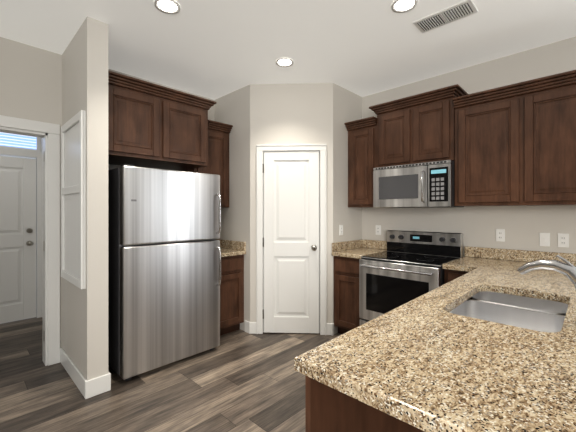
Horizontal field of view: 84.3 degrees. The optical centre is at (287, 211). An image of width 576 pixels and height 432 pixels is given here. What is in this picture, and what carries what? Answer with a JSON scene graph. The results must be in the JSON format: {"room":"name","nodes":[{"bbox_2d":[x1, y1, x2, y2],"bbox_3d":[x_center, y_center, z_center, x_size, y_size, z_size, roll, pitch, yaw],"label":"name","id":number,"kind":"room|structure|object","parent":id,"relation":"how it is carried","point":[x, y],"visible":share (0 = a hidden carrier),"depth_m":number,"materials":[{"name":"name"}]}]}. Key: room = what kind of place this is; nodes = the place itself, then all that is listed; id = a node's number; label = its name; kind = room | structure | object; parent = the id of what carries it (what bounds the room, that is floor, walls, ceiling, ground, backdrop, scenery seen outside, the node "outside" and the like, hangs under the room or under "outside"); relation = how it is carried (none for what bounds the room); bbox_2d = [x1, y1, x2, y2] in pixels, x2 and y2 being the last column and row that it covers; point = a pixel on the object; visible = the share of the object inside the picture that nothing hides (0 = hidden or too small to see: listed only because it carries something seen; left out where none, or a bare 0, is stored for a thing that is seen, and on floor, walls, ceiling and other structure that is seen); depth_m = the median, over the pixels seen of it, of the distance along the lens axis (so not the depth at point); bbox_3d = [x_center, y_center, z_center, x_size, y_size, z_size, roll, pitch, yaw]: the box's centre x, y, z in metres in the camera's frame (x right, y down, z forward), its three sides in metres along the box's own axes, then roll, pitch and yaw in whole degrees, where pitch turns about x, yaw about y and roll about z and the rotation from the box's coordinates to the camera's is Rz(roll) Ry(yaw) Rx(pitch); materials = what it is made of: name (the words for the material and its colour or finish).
{"room":"kitchen","nodes":[
{"label":"kitchen","id":0,"kind":"room"},
{"bbox_2d":[0,147,40,158],"bbox_3d":[-3.581,-0.735,3.778,0.140,0.080,1.020,0,0,44],"label":"wall","id":1,"kind":"structure","parent":0,"point":[10,152],"depth_m":3.95,"materials":[{"name":"beige paint"}]},
{"bbox_2d":[62,16,107,379],"bbox_3d":[-1.708,-0.035,2.651,0.820,2.780,0.140,0,0,44],"label":"wall","id":2,"kind":"structure","parent":0,"point":[85,311],"depth_m":2.38,"materials":[{"name":"paint"}]},
{"bbox_2d":[61,110,85,288],"bbox_3d":[-1.737,-0.090,2.559,0.665,1.310,0.030,0,0,44],"label":"wall panel","id":3,"kind":"object","parent":2,"relation":"attached to","point":[73,199],"visible":1,"depth_m":2.52,"materials":[{"name":"white wood"}]},
{"bbox_2d":[0,37,214,347],"bbox_3d":[-1.508,-0.035,3.549,0.140,2.780,3.950,0,0,44],"label":"wall","id":4,"kind":"structure","parent":0,"point":[23,81],"depth_m":2.74,"materials":[{"name":"paint"}]},
{"bbox_2d":[0,115,59,365],"bbox_3d":[-2.528,0.285,2.493,0.180,2.140,1.195,0,0,44],"label":"trim","id":5,"kind":"structure","parent":4,"relation":"attached to","point":[48,134],"depth_m":2.82,"materials":[{"name":"white wood"}]},
{"bbox_2d":[43,152,43,340],"bbox_3d":[-2.178,0.305,2.837,0.035,1.690,0.002,0,0,44],"label":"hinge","id":6,"kind":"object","parent":4,"relation":"attached to","point":[43,249],"depth_m":2.85,"materials":[{"name":"silver metal"}]},
{"bbox_2d":[108,70,216,170],"bbox_3d":[-1.341,-0.805,3.130,0.678,0.660,1.052,0,0,44],"label":"upper cabinet","id":7,"kind":"object","parent":4,"relation":"attached to","point":[153,125],"visible":0.92,"depth_m":2.89,"materials":[{"name":"brown wood"}]},
{"bbox_2d":[184,120,232,207],"bbox_3d":[-0.953,-0.540,3.734,0.398,0.970,0.464,0,0,44],"label":"upper cabinet","id":8,"kind":"object","parent":4,"relation":"attached to","point":[218,148],"visible":0.48,"depth_m":3.71,"materials":[{"name":"brown wood"}]},
{"bbox_2d":[0,317,341,431],"bbox_3d":[-0.502,1.405,1.013,8.410,0.100,6.440,0,0,44],"label":"floor","id":9,"kind":"structure","parent":0,"point":[239,380],"depth_m":2.39,"materials":[{"name":"wood"}]},
{"bbox_2d":[60,347,110,398],"bbox_3d":[-1.703,1.290,2.646,0.834,0.130,0.170,0,0,44],"label":"baseboard","id":10,"kind":"object","parent":9,"relation":"on","point":[90,388],"visible":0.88,"depth_m":2.39,"materials":[{"name":"white wood"}]},
{"bbox_2d":[108,164,220,380],"bbox_3d":[-1.232,0.487,3.049,0.851,1.734,0.895,0,0,44],"label":"fridge","id":11,"kind":"object","parent":9,"relation":"on","point":[164,260],"visible":0.96,"depth_m":2.70,"materials":[{"name":"silver metal"}]},
{"bbox_2d":[220,255,243,335],"bbox_3d":[-0.873,0.917,3.656,0.621,0.875,0.464,0,0,44],"label":"base cabinet","id":12,"kind":"object","parent":9,"relation":"on","point":[232,297],"visible":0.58,"depth_m":3.50,"materials":[{"name":"brown wood"}]},
{"bbox_2d":[215,239,245,256],"bbox_3d":[-0.865,0.408,3.648,0.643,0.140,0.466,0,0,44],"label":"countertop","id":13,"kind":"structure","parent":12,"relation":"on","point":[231,248],"depth_m":3.64,"materials":[{"name":"stone"}]},
{"bbox_2d":[334,256,360,333],"bbox_3d":[0.840,0.917,3.592,0.370,0.875,0.621,0,0,44],"label":"base cabinet","id":14,"kind":"object","parent":9,"relation":"on","point":[346,295],"visible":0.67,"depth_m":3.39,"materials":[{"name":"brown wood"}]},
{"bbox_2d":[332,239,386,258],"bbox_3d":[0.833,0.408,3.583,0.372,0.140,0.643,0,0,44],"label":"countertop","id":15,"kind":"structure","parent":14,"relation":"on","point":[358,249],"depth_m":3.62,"materials":[{"name":"stone"}]},
{"bbox_2d":[305,297,471,431],"bbox_3d":[1.032,0.917,1.501,0.721,0.875,2.114,0,0,44],"label":"base cabinet","id":16,"kind":"object","parent":9,"relation":"on","point":[328,409],"visible":0.06,"depth_m":0.89,"materials":[{"name":"brown wood"}]},
{"bbox_2d":[294,246,575,431],"bbox_3d":[1.206,0.408,1.743,1.166,0.140,2.773,0,0,44],"label":"countertop","id":17,"kind":"structure","parent":16,"relation":"on","point":[427,362],"depth_m":0.94,"materials":[{"name":"stone"}]},
{"bbox_2d":[449,291,567,331],"bbox_3d":[1.073,0.580,1.536,0.470,0.200,0.800,0,0,44],"label":"sink","id":18,"kind":"object","parent":17,"relation":"in","point":[541,315],"visible":0.17,"depth_m":1.67,"materials":[{"name":"metal"}]},
{"bbox_2d":[517,255,575,324],"bbox_3d":[1.075,0.304,1.284,0.250,0.266,0.083,0,0,44],"label":"faucet","id":19,"kind":"object","parent":17,"relation":"on","point":[567,269],"visible":1,"depth_m":1.27,"materials":[{"name":"metal"}]},
{"bbox_2d":[359,230,462,324],"bbox_3d":[1.193,0.782,3.130,0.768,1.145,0.730,0,0,44],"label":"range","id":20,"kind":"object","parent":9,"relation":"on","point":[405,267],"visible":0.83,"depth_m":3.06,"materials":[{"name":"silver metal"}]},
{"bbox_2d":[444,269,467,283],"bbox_3d":[1.631,0.917,2.828,0.266,0.875,0.621,0,0,44],"label":"base cabinet","id":21,"kind":"object","parent":9,"relation":"on","point":[450,275],"visible":0.06,"depth_m":2.66,"materials":[{"name":"brown wood"}]},
{"bbox_2d":[215,85,249,330],"bbox_3d":[-0.643,-0.035,3.833,0.710,2.780,0.100,0,0,44],"label":"wall","id":22,"kind":"structure","parent":0,"point":[233,108],"depth_m":3.68,"materials":[{"name":"paint"}]},
{"bbox_2d":[0,0,575,99],"bbox_3d":[-0.502,-1.475,1.013,8.410,0.100,6.440,0,0,44],"label":"ceiling","id":23,"kind":"structure","parent":0,"point":[214,49],"depth_m":2.58,"materials":[{"name":"paint"}]},
{"bbox_2d":[154,0,180,13],"bbox_3d":[-0.830,-1.419,2.192,0.170,0.009,0.170,0,0,44],"label":"recessed light","id":24,"kind":"object","parent":23,"relation":"in","point":[169,6],"visible":1,"depth_m":2.20,"materials":[{"name":"white plastic"}]},
{"bbox_2d":[276,58,293,66],"bbox_3d":[-0.032,-1.419,3.019,0.170,0.009,0.170,0,0,44],"label":"recessed light","id":25,"kind":"object","parent":23,"relation":"in","point":[284,62],"visible":0.98,"depth_m":3.02,"materials":[{"name":"white plastic"}]},
{"bbox_2d":[391,0,417,12],"bbox_3d":[0.796,-1.419,2.178,0.170,0.009,0.170,0,0,44],"label":"recessed light","id":26,"kind":"object","parent":23,"relation":"in","point":[400,6],"visible":1,"depth_m":2.19,"materials":[{"name":"white plastic"}]},
{"bbox_2d":[413,0,477,32],"bbox_3d":[1.141,-1.416,2.318,0.390,0.016,0.190,0,0,44],"label":"ceiling vent","id":27,"kind":"object","parent":23,"relation":"in","point":[460,10],"visible":0.98,"depth_m":2.29,"materials":[{"name":"white plastic"}]},
{"bbox_2d":[250,83,332,322],"bbox_3d":[0.040,-0.035,3.580,0.921,2.780,0.100,0,0,3],"label":"wall","id":28,"kind":"structure","parent":0,"point":[300,113],"depth_m":3.53,"materials":[{"name":"paint"}]},
{"bbox_2d":[245,320,333,335],"bbox_3d":[0.006,1.290,3.548,0.789,0.130,0.621,0,0,44],"label":"baseboard","id":29,"kind":"structure","parent":28,"relation":"attached to","point":[247,327],"depth_m":3.55,"materials":[{"name":"white wood"}]},
{"bbox_2d":[249,144,331,334],"bbox_3d":[0.039,0.303,3.569,0.941,2.104,0.122,0,0,3],"label":"trim","id":30,"kind":"structure","parent":28,"relation":"attached to","point":[257,327],"depth_m":3.52,"materials":[{"name":"white wood"}]},
{"bbox_2d":[263,151,318,332],"bbox_3d":[0.038,0.335,3.536,0.500,2.020,0.452,0,0,44],"label":"pantry door","id":31,"kind":"structure","parent":28,"relation":"in","point":[291,242],"depth_m":3.54,"materials":[{"name":"white wood"}]},
{"bbox_2d":[333,83,361,333],"bbox_3d":[0.673,-0.035,3.764,0.100,2.780,0.610,0,0,44],"label":"wall","id":32,"kind":"structure","parent":0,"point":[347,105],"depth_m":3.64,"materials":[{"name":"paint"}]},
{"bbox_2d":[339,225,342,234],"bbox_3d":[0.606,0.205,3.614,0.009,0.116,0.070,0,0,44],"label":"electrical outlet","id":33,"kind":"object","parent":32,"relation":"attached to","point":[340,229],"visible":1,"depth_m":3.60,"materials":[{"name":"white plastic"}]},
{"bbox_2d":[344,116,376,207],"bbox_3d":[0.918,-0.540,3.672,0.372,0.970,0.398,0,0,44],"label":"upper cabinet","id":34,"kind":"object","parent":32,"relation":"attached to","point":[362,148],"visible":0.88,"depth_m":3.57,"materials":[{"name":"brown wood"}]},
{"bbox_2d":[362,37,575,256],"bbox_3d":[2.243,-0.035,2.755,6.640,2.780,0.120,0,0,44],"label":"wall","id":35,"kind":"structure","parent":0,"point":[522,226],"depth_m":2.99,"materials":[{"name":"paint"}]},
{"bbox_2d":[376,225,380,234],"bbox_3d":[1.076,0.215,3.791,0.070,0.116,0.009,0,0,44],"label":"electrical outlet","id":36,"kind":"object","parent":35,"relation":"attached to","point":[378,229],"visible":1,"depth_m":3.79,"materials":[{"name":"white plastic"}]},
{"bbox_2d":[369,84,467,167],"bbox_3d":[1.328,-0.805,3.269,0.886,0.660,0.408,0,0,44],"label":"upper cabinet","id":37,"kind":"object","parent":35,"relation":"attached to","point":[417,128],"visible":0.96,"depth_m":3.11,"materials":[{"name":"brown wood"}]},
{"bbox_2d":[373,160,463,207],"bbox_3d":[1.307,-0.258,3.248,0.768,0.422,0.455,0,0,44],"label":"over-the-range microwave","id":38,"kind":"object","parent":37,"relation":"attached to","point":[425,185],"visible":1,"depth_m":3.07,"materials":[{"name":"silver metal"}]},
{"bbox_2d":[496,229,504,241],"bbox_3d":[1.960,0.215,2.937,0.070,0.116,0.009,0,0,44],"label":"electrical outlet","id":39,"kind":"object","parent":35,"relation":"attached to","point":[500,235],"visible":1,"depth_m":2.93,"materials":[{"name":"white plastic"}]},
{"bbox_2d":[452,70,575,205],"bbox_3d":[1.993,-0.540,2.634,1.060,0.970,0.398,0,0,44],"label":"upper cabinet","id":40,"kind":"object","parent":35,"relation":"attached to","point":[515,144],"visible":1,"depth_m":2.57,"materials":[{"name":"brown wood"}]},
{"bbox_2d":[539,233,549,246],"bbox_3d":[2.190,0.235,2.714,0.070,0.116,0.012,0,0,44],"label":"electrical outlet","id":41,"kind":"object","parent":35,"relation":"attached to","point":[544,239],"visible":1,"depth_m":2.71,"materials":[{"name":"white plastic"}]},
{"bbox_2d":[558,233,568,247],"bbox_3d":[2.277,0.235,2.631,0.070,0.116,0.009,0,0,44],"label":"electrical outlet","id":42,"kind":"object","parent":35,"relation":"attached to","point":[563,239],"visible":1,"depth_m":2.63,"materials":[{"name":"white plastic"}]},
{"bbox_3d":[-3.581,-1.270,3.778,0.140,0.310,1.020,0,0,44],"label":"wall","id":43,"kind":"structure","parent":0,"visible":0},
{"bbox_2d":[0,156,35,323],"bbox_3d":[-3.523,0.335,3.729,0.110,2.020,0.910,0,0,44],"label":"front door","id":44,"kind":"structure","parent":43,"relation":"in","point":[17,238],"depth_m":3.94,"materials":[{"name":"white wood"}]},
{"bbox_2d":[0,132,40,151],"bbox_3d":[-3.583,-0.945,3.779,0.045,0.340,1.020,0,0,44],"label":"transom","id":45,"kind":"object","parent":43,"relation":"attached to","point":[16,141],"visible":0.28,"depth_m":4.00,"materials":[{"name":"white glass"}]},
{"bbox_2d":[36,138,41,317],"bbox_3d":[-3.574,0.075,3.771,0.160,2.560,1.200,0,0,44],"label":"trim","id":46,"kind":"structure","parent":43,"relation":"attached to","point":[38,237],"depth_m":4.09,"materials":[{"name":"white wood"}]}
]}

